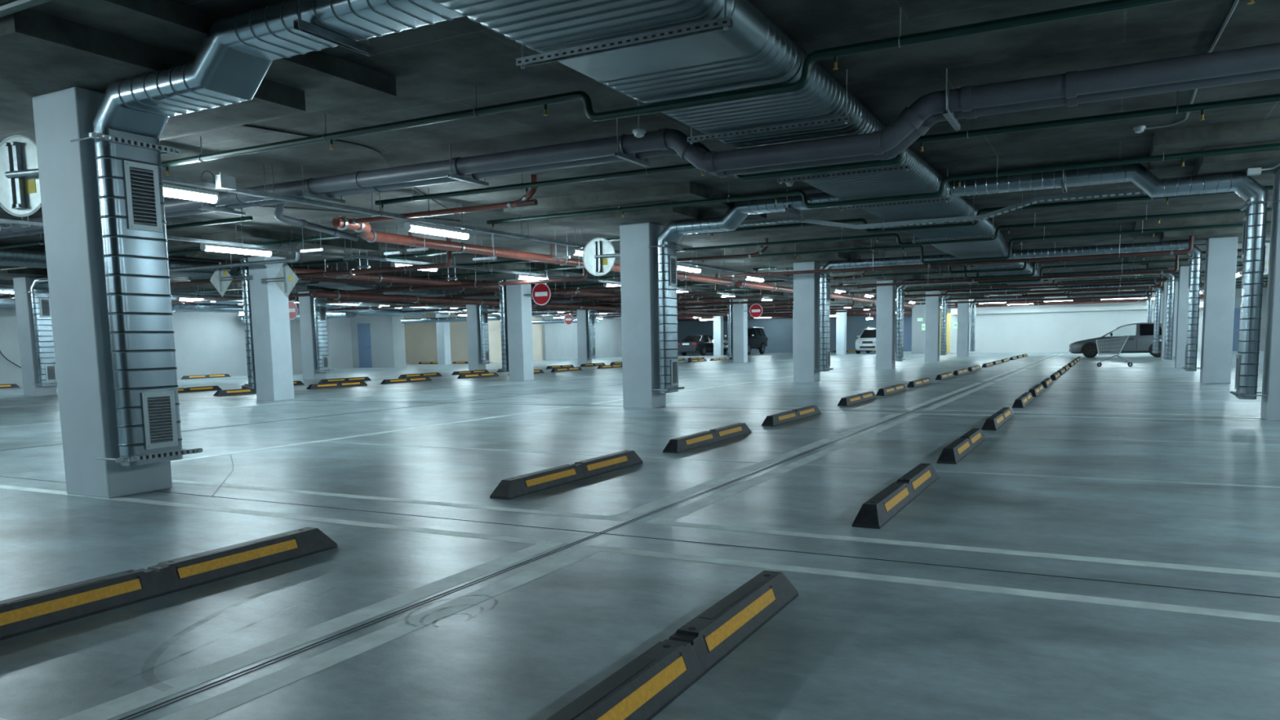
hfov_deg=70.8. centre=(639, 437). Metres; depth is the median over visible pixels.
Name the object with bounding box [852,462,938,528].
wheel stop
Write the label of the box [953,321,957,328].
exit sign
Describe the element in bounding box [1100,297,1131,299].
ceiling light
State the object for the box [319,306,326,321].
grille
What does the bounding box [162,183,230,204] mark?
ceiling light
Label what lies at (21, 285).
concrete pillar
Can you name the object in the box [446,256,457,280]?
support rail
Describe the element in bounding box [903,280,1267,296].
pipe
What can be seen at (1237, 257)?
pipe
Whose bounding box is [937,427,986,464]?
wheel stop
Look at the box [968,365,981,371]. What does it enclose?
wheel stop
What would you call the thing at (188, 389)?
wheel stop
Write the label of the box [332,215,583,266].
pipe
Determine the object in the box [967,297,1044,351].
duct
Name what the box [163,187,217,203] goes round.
diffuser
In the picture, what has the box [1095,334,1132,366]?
shopping trolley
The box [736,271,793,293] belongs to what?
pipe
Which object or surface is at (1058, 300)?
ceiling light
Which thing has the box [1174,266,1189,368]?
concrete pillar
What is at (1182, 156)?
pipe
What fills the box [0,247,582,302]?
duct
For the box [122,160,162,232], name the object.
grille
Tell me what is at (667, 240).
duct
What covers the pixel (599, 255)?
round sign
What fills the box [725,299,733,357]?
duct
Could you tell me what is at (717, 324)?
concrete pillar
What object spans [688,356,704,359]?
wheel stop
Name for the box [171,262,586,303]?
pipe
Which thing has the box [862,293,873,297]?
ceiling light
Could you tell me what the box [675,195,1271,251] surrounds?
pipe
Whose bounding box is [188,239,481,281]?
pipe
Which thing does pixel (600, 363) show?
wheel stop
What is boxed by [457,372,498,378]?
wheel stop
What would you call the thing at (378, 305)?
ceiling light
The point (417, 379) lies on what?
wheel stop
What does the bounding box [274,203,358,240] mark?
drain pipe
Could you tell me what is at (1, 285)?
cable tray
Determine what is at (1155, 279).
pipe
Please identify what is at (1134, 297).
ceiling light
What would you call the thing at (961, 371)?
wheel stop
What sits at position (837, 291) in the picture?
ceiling light
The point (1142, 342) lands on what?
hatchback car
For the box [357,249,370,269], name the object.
support rail
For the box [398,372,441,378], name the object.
wheel stop
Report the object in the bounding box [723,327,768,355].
car
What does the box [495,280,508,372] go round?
duct
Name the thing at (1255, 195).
duct
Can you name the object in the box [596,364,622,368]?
wheel stop
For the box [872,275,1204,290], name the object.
pipe
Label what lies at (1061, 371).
wheel stop
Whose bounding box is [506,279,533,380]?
concrete pillar
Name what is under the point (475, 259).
support rail
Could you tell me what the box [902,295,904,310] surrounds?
grille
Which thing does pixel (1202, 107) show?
pipe
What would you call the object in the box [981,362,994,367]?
wheel stop
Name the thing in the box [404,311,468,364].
wall
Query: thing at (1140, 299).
pipe
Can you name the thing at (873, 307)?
pipe
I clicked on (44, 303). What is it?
grille
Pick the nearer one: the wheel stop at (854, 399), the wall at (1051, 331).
the wheel stop at (854, 399)
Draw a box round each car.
[677,334,713,355]
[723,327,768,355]
[855,327,875,353]
[1068,322,1162,357]
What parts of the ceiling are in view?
drop panel, drop panel, drop panel, drop panel, drop panel, drop panel, drop panel, drop panel, drop panel, drop panel, drop panel, drop panel, drop panel, drop panel, drop panel, drop panel, drop panel, drop panel, drop panel, drop panel, drop panel, drop panel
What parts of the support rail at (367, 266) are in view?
rail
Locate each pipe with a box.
[0,0,52,17]
[0,42,1279,238]
[0,208,253,248]
[0,229,359,271]
[0,236,452,298]
[160,0,1254,175]
[162,163,941,305]
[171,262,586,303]
[185,265,582,293]
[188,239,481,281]
[241,281,620,307]
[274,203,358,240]
[288,297,679,315]
[290,262,791,310]
[295,255,534,284]
[297,261,774,311]
[311,267,751,316]
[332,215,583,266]
[333,274,718,311]
[349,174,537,224]
[374,91,1279,211]
[403,278,686,300]
[404,281,763,312]
[407,220,412,236]
[454,290,793,315]
[456,275,620,297]
[486,143,1279,229]
[531,303,793,315]
[547,280,737,302]
[549,243,553,255]
[551,293,854,317]
[562,288,754,305]
[582,284,791,306]
[594,303,874,318]
[605,185,1273,241]
[610,263,735,286]
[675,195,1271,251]
[676,238,768,262]
[677,302,876,317]
[677,306,911,320]
[677,309,911,319]
[677,311,911,319]
[698,221,1271,264]
[720,224,1194,278]
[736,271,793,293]
[752,240,1270,273]
[764,271,867,283]
[784,248,1241,279]
[830,254,1178,288]
[830,293,914,307]
[831,256,1242,284]
[839,264,1242,284]
[840,264,1169,294]
[857,271,1204,290]
[870,275,1162,298]
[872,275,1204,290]
[895,277,1156,302]
[903,277,1267,293]
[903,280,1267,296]
[913,279,1267,297]
[914,288,1152,304]
[940,293,1149,306]
[946,299,1146,308]
[955,294,1204,306]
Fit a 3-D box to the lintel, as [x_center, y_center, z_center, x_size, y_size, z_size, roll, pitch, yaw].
[16.906,-7.319,50.060,0.780,0.750,0.300,2,7,28]
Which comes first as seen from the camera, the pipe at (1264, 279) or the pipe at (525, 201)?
the pipe at (525, 201)
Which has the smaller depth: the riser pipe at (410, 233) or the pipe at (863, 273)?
the riser pipe at (410, 233)
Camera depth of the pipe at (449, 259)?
17.46 m
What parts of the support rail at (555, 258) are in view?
rail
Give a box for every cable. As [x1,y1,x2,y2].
[0,351,21,368]
[242,124,447,208]
[261,205,460,221]
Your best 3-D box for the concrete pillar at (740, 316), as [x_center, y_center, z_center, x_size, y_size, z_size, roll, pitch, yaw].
[4.343,-4.621,38.965,0.495,2.720,0.476,2,7,28]
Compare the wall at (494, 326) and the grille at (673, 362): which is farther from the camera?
the wall at (494, 326)
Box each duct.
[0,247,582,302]
[0,286,621,316]
[0,287,425,316]
[23,275,57,386]
[70,0,462,466]
[235,257,256,388]
[239,308,355,321]
[308,289,345,372]
[400,306,500,323]
[427,311,621,319]
[430,0,1043,284]
[475,305,492,364]
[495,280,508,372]
[532,314,599,324]
[585,304,620,358]
[647,188,852,393]
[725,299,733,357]
[813,253,959,371]
[892,275,991,361]
[939,287,1030,355]
[950,160,1279,399]
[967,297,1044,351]
[1012,240,1208,371]
[1041,267,1177,359]
[1057,282,1163,353]
[1066,293,1154,322]
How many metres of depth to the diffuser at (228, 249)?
14.24 m
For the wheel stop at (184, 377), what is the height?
0.113 m
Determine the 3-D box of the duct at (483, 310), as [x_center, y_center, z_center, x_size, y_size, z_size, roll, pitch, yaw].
[-4.823,-4.086,34.491,3.185,2.482,0.622,2,7,28]
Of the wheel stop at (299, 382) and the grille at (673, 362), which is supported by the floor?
the wheel stop at (299, 382)
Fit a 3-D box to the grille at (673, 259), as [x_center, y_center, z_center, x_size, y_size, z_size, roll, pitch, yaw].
[0.485,-2.455,13.241,0.018,0.440,0.235,2,7,28]
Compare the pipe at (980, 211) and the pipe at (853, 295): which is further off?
the pipe at (853, 295)
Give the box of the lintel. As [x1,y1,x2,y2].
[940,300,951,313]
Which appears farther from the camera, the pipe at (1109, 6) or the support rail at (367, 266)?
the support rail at (367, 266)
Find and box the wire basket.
[1097,337,1126,354]
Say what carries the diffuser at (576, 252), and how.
attached to the ceiling light at (576, 251)
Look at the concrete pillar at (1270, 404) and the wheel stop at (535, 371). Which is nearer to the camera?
the concrete pillar at (1270, 404)
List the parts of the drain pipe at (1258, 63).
bracket rail, hanger rod, bracket rail, hanger rod, bracket rail, hanger rod, bracket rail, hanger rod, bracket rail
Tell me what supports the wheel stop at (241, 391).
on the floor
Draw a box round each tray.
[0,216,863,307]
[0,284,390,296]
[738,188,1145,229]
[1200,262,1242,289]
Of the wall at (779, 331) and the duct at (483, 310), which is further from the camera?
the wall at (779, 331)
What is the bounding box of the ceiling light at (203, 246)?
[200,242,279,257]
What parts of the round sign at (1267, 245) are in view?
channel post, sign plate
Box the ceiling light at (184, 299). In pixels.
[177,296,216,302]
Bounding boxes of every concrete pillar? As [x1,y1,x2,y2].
[13,276,57,395]
[31,86,172,497]
[248,256,294,400]
[297,291,326,379]
[435,313,451,364]
[466,304,485,369]
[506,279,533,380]
[576,309,591,364]
[619,222,666,408]
[713,315,723,355]
[733,298,747,362]
[792,306,793,358]
[793,261,820,382]
[835,307,846,354]
[875,280,896,368]
[924,290,941,361]
[956,299,970,356]
[1153,290,1164,323]
[1160,280,1178,359]
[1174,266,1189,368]
[1200,236,1238,383]
[1260,168,1279,421]
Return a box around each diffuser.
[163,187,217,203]
[179,297,215,302]
[205,245,271,256]
[395,263,436,271]
[409,225,468,239]
[519,275,548,279]
[574,250,582,256]
[606,284,620,286]
[676,266,700,272]
[746,276,763,281]
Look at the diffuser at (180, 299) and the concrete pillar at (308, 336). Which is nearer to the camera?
the diffuser at (180, 299)
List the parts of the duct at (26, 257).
hanger rail, hanger rail, hanger rail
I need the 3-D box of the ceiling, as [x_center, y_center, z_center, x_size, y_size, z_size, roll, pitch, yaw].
[0.690,-4.929,27.462,49.500,0.480,78.000,2,7,28]
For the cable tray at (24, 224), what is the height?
0.380 m
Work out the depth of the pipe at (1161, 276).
30.62 m
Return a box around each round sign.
[0,134,41,217]
[582,237,620,275]
[1236,242,1270,275]
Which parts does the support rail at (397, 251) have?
rail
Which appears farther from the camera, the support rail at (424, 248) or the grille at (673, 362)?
the support rail at (424, 248)
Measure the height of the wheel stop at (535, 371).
0.113 m
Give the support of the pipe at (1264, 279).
hanging from the ceiling
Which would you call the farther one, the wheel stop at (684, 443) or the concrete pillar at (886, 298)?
the concrete pillar at (886, 298)
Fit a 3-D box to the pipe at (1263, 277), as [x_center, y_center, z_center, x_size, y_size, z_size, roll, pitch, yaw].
[16.915,-5.825,34.496,14.312,0.404,0.076,2,7,28]
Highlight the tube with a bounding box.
[38,244,299,282]
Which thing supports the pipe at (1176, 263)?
hanging from the ceiling
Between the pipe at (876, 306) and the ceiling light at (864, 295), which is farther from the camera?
the pipe at (876, 306)
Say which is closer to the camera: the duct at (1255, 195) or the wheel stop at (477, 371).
the duct at (1255, 195)
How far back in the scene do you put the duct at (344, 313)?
30.80 m
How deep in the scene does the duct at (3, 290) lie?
33.77 m
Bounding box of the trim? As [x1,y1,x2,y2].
[951,302,1203,315]
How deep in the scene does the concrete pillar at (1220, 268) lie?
16.87 m
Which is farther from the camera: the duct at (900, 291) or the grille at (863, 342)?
the grille at (863, 342)
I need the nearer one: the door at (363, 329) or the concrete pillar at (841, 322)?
the door at (363, 329)
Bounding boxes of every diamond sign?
[209,262,253,297]
[261,262,298,297]
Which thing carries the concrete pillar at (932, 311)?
on the floor
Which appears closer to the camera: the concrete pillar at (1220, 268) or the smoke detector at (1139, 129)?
the smoke detector at (1139, 129)
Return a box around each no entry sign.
[288,301,299,319]
[523,283,551,305]
[564,314,577,324]
[744,303,762,317]
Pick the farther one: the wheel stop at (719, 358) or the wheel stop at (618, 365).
the wheel stop at (719, 358)
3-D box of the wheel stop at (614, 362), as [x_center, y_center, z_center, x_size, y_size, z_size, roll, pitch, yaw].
[-0.827,-3.349,40.239,0.146,0.113,1.870,2,7,28]
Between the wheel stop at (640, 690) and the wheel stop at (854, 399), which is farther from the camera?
the wheel stop at (854, 399)
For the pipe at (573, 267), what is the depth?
23.29 m
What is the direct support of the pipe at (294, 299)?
hanging from the ceiling
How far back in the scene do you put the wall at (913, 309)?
50.79 m
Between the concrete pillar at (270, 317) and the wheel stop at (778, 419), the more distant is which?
the concrete pillar at (270, 317)
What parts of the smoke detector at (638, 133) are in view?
drop rod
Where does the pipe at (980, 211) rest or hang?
hanging from the ceiling
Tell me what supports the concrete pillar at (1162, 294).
on the floor
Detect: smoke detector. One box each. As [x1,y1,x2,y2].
[632,101,645,137]
[785,181,794,186]
[1133,125,1146,133]
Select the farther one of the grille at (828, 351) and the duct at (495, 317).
the duct at (495, 317)
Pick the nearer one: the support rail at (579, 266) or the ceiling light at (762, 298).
the support rail at (579, 266)
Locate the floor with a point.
(1109, 550)
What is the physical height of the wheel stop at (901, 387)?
0.113 m
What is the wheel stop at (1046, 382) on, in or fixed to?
on the floor
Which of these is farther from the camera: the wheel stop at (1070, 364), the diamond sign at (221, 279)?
the wheel stop at (1070, 364)
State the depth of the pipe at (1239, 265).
30.14 m
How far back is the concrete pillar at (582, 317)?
42.41 m
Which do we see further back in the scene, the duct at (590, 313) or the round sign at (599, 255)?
the duct at (590, 313)
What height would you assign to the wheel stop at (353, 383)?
0.113 m
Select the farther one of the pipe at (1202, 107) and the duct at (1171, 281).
the duct at (1171, 281)
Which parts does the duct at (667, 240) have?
strap rail, strap rail, hanger rail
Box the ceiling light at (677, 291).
[676,289,689,292]
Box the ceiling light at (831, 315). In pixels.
[830,314,839,316]
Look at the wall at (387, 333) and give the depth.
42.15 m
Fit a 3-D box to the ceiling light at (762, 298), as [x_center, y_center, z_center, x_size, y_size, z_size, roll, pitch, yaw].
[5.083,-5.536,36.010,0.104,0.149,1.412,2,7,28]
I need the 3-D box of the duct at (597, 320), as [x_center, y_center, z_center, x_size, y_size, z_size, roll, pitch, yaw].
[-4.500,-6.417,46.605,5.300,1.008,0.466,2,7,28]
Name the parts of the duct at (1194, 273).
strap rail, strap rail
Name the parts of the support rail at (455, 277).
rail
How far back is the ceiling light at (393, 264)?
17.57 m
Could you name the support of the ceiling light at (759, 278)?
attached to the pipe at (224, 183)
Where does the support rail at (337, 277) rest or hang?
hanging from the ceiling
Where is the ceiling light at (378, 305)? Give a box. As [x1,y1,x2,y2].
[377,304,402,308]
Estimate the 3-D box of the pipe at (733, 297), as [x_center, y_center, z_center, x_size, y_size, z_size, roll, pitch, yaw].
[-3.176,-5.388,34.895,16.744,0.606,0.115,2,7,28]
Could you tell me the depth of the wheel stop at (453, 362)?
47.67 m
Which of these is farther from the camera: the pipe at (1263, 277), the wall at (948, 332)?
the wall at (948, 332)
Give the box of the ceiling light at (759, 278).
[742,275,764,282]
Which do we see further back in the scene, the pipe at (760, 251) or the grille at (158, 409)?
the pipe at (760, 251)
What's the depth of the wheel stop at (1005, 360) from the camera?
32.55 m
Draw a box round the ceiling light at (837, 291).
[832,288,845,293]
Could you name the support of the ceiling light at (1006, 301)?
hanging from the ceiling
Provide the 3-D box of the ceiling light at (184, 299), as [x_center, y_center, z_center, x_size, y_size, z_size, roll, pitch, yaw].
[-13.311,-4.193,27.179,0.104,0.149,1.412,2,7,28]
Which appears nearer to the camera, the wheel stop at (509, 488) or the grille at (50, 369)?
the wheel stop at (509, 488)
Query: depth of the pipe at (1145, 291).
34.32 m
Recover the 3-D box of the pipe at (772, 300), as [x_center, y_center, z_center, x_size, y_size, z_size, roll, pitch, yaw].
[-1.277,-5.811,38.504,16.744,0.606,0.115,2,7,28]
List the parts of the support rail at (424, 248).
rail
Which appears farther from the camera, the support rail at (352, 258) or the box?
the support rail at (352, 258)
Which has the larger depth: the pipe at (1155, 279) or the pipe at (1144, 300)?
the pipe at (1144, 300)
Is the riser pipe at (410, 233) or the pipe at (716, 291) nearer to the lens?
the riser pipe at (410, 233)
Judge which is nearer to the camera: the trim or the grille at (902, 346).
the grille at (902, 346)
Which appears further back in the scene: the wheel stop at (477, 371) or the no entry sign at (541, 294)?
the wheel stop at (477, 371)
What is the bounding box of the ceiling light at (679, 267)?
[676,263,702,272]
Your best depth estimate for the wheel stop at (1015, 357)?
35.22 m
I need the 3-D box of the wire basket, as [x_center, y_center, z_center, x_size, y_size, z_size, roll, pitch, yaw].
[13.877,-2.704,26.463,0.828,0.506,0.488,2,7,28]
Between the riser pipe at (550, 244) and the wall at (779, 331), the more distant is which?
the wall at (779, 331)
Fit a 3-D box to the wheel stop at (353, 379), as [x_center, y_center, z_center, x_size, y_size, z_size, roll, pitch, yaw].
[-8.438,-1.656,25.775,0.146,0.113,1.870,2,7,28]
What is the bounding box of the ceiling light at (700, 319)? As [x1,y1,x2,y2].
[697,318,718,320]
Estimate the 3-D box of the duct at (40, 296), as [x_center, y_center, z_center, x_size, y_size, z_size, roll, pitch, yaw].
[-12.557,-2.537,20.074,2.915,2.765,0.622,2,7,28]
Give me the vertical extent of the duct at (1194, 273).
2.482 m
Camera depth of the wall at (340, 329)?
42.34 m
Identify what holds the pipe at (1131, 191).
hanging from the ceiling
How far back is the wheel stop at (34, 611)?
3.66 m
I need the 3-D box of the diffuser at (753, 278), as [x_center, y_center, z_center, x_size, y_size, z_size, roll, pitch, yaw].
[2.937,-4.088,23.221,0.100,0.072,1.200,2,7,28]
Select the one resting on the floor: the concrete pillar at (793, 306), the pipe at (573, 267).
the concrete pillar at (793, 306)
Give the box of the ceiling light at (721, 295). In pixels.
[719,293,736,297]
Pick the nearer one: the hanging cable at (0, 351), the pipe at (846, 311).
the hanging cable at (0, 351)
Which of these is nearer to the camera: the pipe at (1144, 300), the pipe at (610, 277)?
the pipe at (610, 277)
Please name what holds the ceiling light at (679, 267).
attached to the pipe at (224, 183)
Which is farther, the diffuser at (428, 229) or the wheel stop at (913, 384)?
the wheel stop at (913, 384)
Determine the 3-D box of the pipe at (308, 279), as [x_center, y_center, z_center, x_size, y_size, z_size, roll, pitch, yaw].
[-0.436,-5.420,34.245,0.218,0.506,33.000,2,7,28]
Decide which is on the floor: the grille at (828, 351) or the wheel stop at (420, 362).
the wheel stop at (420, 362)
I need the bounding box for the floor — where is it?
[0,350,1279,719]
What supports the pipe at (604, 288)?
hanging from the ceiling
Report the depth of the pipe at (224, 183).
11.06 m
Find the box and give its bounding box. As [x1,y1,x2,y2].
[1246,163,1279,176]
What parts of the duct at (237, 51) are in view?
strap rail, strap rail, hanger rod, hanger rail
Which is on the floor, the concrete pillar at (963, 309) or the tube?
the concrete pillar at (963, 309)
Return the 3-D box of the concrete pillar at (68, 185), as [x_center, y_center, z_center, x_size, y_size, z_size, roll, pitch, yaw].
[-3.758,-0.969,6.320,0.497,2.720,0.476,2,7,28]
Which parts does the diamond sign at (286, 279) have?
arm, channel post, sign plate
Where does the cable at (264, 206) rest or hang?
attached to the ceiling
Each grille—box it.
[39,297,51,317]
[44,364,57,381]
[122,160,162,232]
[140,391,177,449]
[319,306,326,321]
[322,355,328,368]
[484,311,488,323]
[484,351,489,361]
[591,315,595,324]
[592,347,595,356]
[669,255,677,286]
[670,359,678,386]
[826,282,830,302]
[826,350,830,367]
[862,341,873,343]
[901,345,903,358]
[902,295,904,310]
[1184,345,1186,365]
[1187,265,1191,288]
[1235,355,1240,390]
[1241,216,1248,258]
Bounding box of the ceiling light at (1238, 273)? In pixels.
[1235,270,1242,277]
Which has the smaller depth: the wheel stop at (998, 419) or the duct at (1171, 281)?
the wheel stop at (998, 419)
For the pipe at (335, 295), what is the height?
0.822 m
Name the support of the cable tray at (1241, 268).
hanging from the ceiling
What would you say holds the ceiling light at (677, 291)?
hanging from the ceiling
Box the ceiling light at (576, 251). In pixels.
[569,248,583,256]
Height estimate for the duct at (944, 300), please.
2.482 m
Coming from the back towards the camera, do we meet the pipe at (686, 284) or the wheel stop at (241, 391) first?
the pipe at (686, 284)
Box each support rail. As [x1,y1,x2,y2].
[300,221,324,253]
[335,258,350,279]
[342,232,355,261]
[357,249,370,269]
[383,225,401,256]
[406,217,428,253]
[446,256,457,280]
[472,231,497,261]
[552,230,570,260]
[576,243,584,269]
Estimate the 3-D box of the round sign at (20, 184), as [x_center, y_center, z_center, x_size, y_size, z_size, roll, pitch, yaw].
[-4.401,-1.913,6.512,0.930,0.586,0.098,1,6,18]
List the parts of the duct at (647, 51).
hanger rod, hanger rail, hanger rod, hanger rod, hanger rail, hanger rail, hanger rod, hanger rail, hanger rod, hanger rail, hanger rod, hanger rail, hanger rail, hanger rail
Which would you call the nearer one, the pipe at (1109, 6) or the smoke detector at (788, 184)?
the pipe at (1109, 6)
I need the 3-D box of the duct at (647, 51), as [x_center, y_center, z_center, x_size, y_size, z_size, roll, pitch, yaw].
[4.886,-3.372,14.472,1.384,0.563,28.303,2,7,28]
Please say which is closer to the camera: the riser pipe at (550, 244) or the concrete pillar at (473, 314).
the riser pipe at (550, 244)
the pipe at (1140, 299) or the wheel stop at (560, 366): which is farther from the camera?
the pipe at (1140, 299)
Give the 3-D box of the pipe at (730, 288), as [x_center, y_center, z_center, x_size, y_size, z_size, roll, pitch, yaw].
[-2.100,-5.463,35.229,15.362,0.569,0.076,2,7,28]
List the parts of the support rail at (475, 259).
rail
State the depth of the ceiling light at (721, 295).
32.09 m
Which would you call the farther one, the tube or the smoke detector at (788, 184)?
the tube
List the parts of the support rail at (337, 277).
rail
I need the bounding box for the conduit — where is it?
[1144,0,1239,129]
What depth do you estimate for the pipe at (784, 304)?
41.15 m
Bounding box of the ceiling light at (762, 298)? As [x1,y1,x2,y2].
[760,297,772,300]
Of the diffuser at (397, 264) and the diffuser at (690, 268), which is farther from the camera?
the diffuser at (690, 268)
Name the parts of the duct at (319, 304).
strap rail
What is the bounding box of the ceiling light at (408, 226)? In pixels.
[404,222,475,239]
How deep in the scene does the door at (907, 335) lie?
60.15 m
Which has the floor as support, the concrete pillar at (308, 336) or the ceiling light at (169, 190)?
the concrete pillar at (308, 336)
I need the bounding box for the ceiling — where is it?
[0,0,1279,311]
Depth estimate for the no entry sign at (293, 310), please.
28.20 m
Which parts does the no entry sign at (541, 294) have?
sign plate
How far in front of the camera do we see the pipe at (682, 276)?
23.68 m
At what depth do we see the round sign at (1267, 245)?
16.57 m
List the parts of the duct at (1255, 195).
hanger rod, hanger rail, strap rail, strap rail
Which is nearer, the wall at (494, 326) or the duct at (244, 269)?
the duct at (244, 269)
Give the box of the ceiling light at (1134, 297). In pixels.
[1131,297,1154,299]
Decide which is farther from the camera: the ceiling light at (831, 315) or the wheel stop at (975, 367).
the ceiling light at (831, 315)
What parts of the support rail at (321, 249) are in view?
rail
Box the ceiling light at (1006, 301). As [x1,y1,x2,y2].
[977,301,1006,303]
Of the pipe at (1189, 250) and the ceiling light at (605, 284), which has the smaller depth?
the pipe at (1189, 250)
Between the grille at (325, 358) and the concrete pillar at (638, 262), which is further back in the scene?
the grille at (325, 358)
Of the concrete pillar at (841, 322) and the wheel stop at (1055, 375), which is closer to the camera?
the wheel stop at (1055, 375)
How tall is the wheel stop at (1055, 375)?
0.113 m
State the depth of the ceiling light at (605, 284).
24.73 m
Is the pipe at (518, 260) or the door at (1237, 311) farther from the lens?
the door at (1237, 311)
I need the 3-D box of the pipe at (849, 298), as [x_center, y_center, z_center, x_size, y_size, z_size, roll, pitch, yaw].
[10.708,-6.332,40.827,0.230,0.512,16.900,2,7,28]
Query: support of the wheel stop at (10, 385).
on the floor
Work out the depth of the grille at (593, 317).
42.28 m
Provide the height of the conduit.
0.024 m
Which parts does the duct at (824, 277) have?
strap rail, strap rail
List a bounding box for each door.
[357,323,372,367]
[902,316,911,351]
[1231,308,1239,351]
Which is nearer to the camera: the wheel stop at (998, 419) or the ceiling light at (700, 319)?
the wheel stop at (998, 419)
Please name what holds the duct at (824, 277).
attached to the concrete pillar at (806, 286)
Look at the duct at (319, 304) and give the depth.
27.82 m
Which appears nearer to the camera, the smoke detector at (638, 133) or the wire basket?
the smoke detector at (638, 133)
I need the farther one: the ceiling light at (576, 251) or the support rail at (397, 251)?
the ceiling light at (576, 251)
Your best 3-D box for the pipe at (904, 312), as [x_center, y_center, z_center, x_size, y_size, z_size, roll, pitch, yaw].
[9.605,-8.345,60.087,17.900,0.575,0.154,2,7,28]
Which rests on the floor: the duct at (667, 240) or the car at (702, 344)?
the car at (702, 344)
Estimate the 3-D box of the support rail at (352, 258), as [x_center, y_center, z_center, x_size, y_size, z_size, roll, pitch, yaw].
[-5.173,-3.379,15.960,0.250,0.490,0.040,2,7,28]
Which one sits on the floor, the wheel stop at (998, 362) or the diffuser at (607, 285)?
the wheel stop at (998, 362)
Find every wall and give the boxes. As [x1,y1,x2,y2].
[0,307,331,386]
[328,317,352,368]
[350,315,406,367]
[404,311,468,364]
[488,315,542,363]
[542,316,622,359]
[677,306,911,354]
[911,301,915,354]
[915,287,1267,354]
[939,312,951,352]
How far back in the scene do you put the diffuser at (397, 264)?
17.78 m
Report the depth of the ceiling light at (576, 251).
15.49 m
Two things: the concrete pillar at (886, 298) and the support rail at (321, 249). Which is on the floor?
the concrete pillar at (886, 298)
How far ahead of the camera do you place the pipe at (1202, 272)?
29.77 m
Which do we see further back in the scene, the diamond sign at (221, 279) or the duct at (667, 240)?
the diamond sign at (221, 279)
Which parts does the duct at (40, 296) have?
strap rail, strap rail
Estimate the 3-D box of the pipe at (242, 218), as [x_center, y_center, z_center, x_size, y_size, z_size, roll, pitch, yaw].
[-12.200,-3.298,16.031,15.362,0.404,0.076,2,7,28]
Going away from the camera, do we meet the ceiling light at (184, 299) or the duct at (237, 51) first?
the duct at (237, 51)
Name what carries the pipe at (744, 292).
hanging from the ceiling
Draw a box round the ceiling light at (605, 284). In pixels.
[603,282,620,286]
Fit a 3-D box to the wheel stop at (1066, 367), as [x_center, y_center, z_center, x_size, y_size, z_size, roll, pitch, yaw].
[11.625,-1.905,24.578,0.146,0.113,1.870,2,7,28]
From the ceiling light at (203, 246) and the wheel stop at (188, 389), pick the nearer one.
the ceiling light at (203, 246)
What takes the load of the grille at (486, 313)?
attached to the duct at (483, 310)
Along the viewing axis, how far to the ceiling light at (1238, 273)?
24.84 m
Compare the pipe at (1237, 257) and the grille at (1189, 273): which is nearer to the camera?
the grille at (1189, 273)
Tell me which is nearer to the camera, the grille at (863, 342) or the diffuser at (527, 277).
the diffuser at (527, 277)
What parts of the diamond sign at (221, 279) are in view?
channel post, sign plate, arm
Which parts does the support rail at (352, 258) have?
rail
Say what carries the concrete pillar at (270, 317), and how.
on the floor
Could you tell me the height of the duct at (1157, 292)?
2.482 m
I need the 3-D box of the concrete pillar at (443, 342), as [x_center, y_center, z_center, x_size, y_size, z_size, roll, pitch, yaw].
[-10.169,-5.160,46.538,0.500,2.720,0.476,2,7,28]
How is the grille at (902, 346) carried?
attached to the duct at (900, 291)
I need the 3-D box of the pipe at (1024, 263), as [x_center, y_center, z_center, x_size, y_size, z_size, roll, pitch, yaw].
[9.273,-4.042,19.981,14.312,0.569,0.076,2,7,28]
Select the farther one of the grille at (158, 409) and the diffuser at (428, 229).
the diffuser at (428, 229)
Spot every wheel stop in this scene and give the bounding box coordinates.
[0,383,20,388]
[0,527,337,640]
[177,385,222,392]
[181,373,231,379]
[213,388,256,395]
[241,380,303,388]
[306,381,367,389]
[318,377,371,383]
[380,377,431,383]
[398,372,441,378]
[417,361,437,364]
[451,369,488,374]
[452,361,468,364]
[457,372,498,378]
[489,449,643,499]
[508,369,544,374]
[546,364,574,368]
[546,569,798,719]
[551,367,582,372]
[580,362,604,366]
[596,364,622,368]
[609,361,622,364]
[662,422,751,453]
[687,359,706,362]
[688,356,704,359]
[709,357,727,360]
[761,405,821,426]
[832,350,855,352]
[837,391,876,406]
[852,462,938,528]
[875,383,906,395]
[906,377,932,387]
[935,372,954,379]
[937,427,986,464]
[953,368,968,375]
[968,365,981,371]
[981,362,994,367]
[981,407,1013,430]
[992,360,1002,364]
[1000,358,1009,362]
[1008,355,1017,359]
[1012,391,1033,408]
[1028,384,1044,396]
[1040,377,1053,387]
[1049,372,1061,380]
[1056,368,1066,375]
[1062,364,1070,371]
[1067,361,1074,367]
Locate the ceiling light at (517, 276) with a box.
[515,273,551,279]
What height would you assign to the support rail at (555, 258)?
0.520 m
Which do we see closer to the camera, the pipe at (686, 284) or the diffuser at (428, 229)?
the diffuser at (428, 229)
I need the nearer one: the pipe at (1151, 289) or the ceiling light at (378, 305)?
the ceiling light at (378, 305)
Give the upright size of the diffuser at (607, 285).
0.072 m
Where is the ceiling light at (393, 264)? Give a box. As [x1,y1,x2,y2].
[391,261,439,271]
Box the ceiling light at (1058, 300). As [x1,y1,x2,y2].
[1040,299,1073,302]
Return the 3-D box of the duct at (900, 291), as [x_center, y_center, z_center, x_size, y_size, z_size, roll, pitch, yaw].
[9.293,-3.562,27.124,3.221,2.482,0.622,2,7,28]
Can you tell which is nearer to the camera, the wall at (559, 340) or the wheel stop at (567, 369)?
the wheel stop at (567, 369)

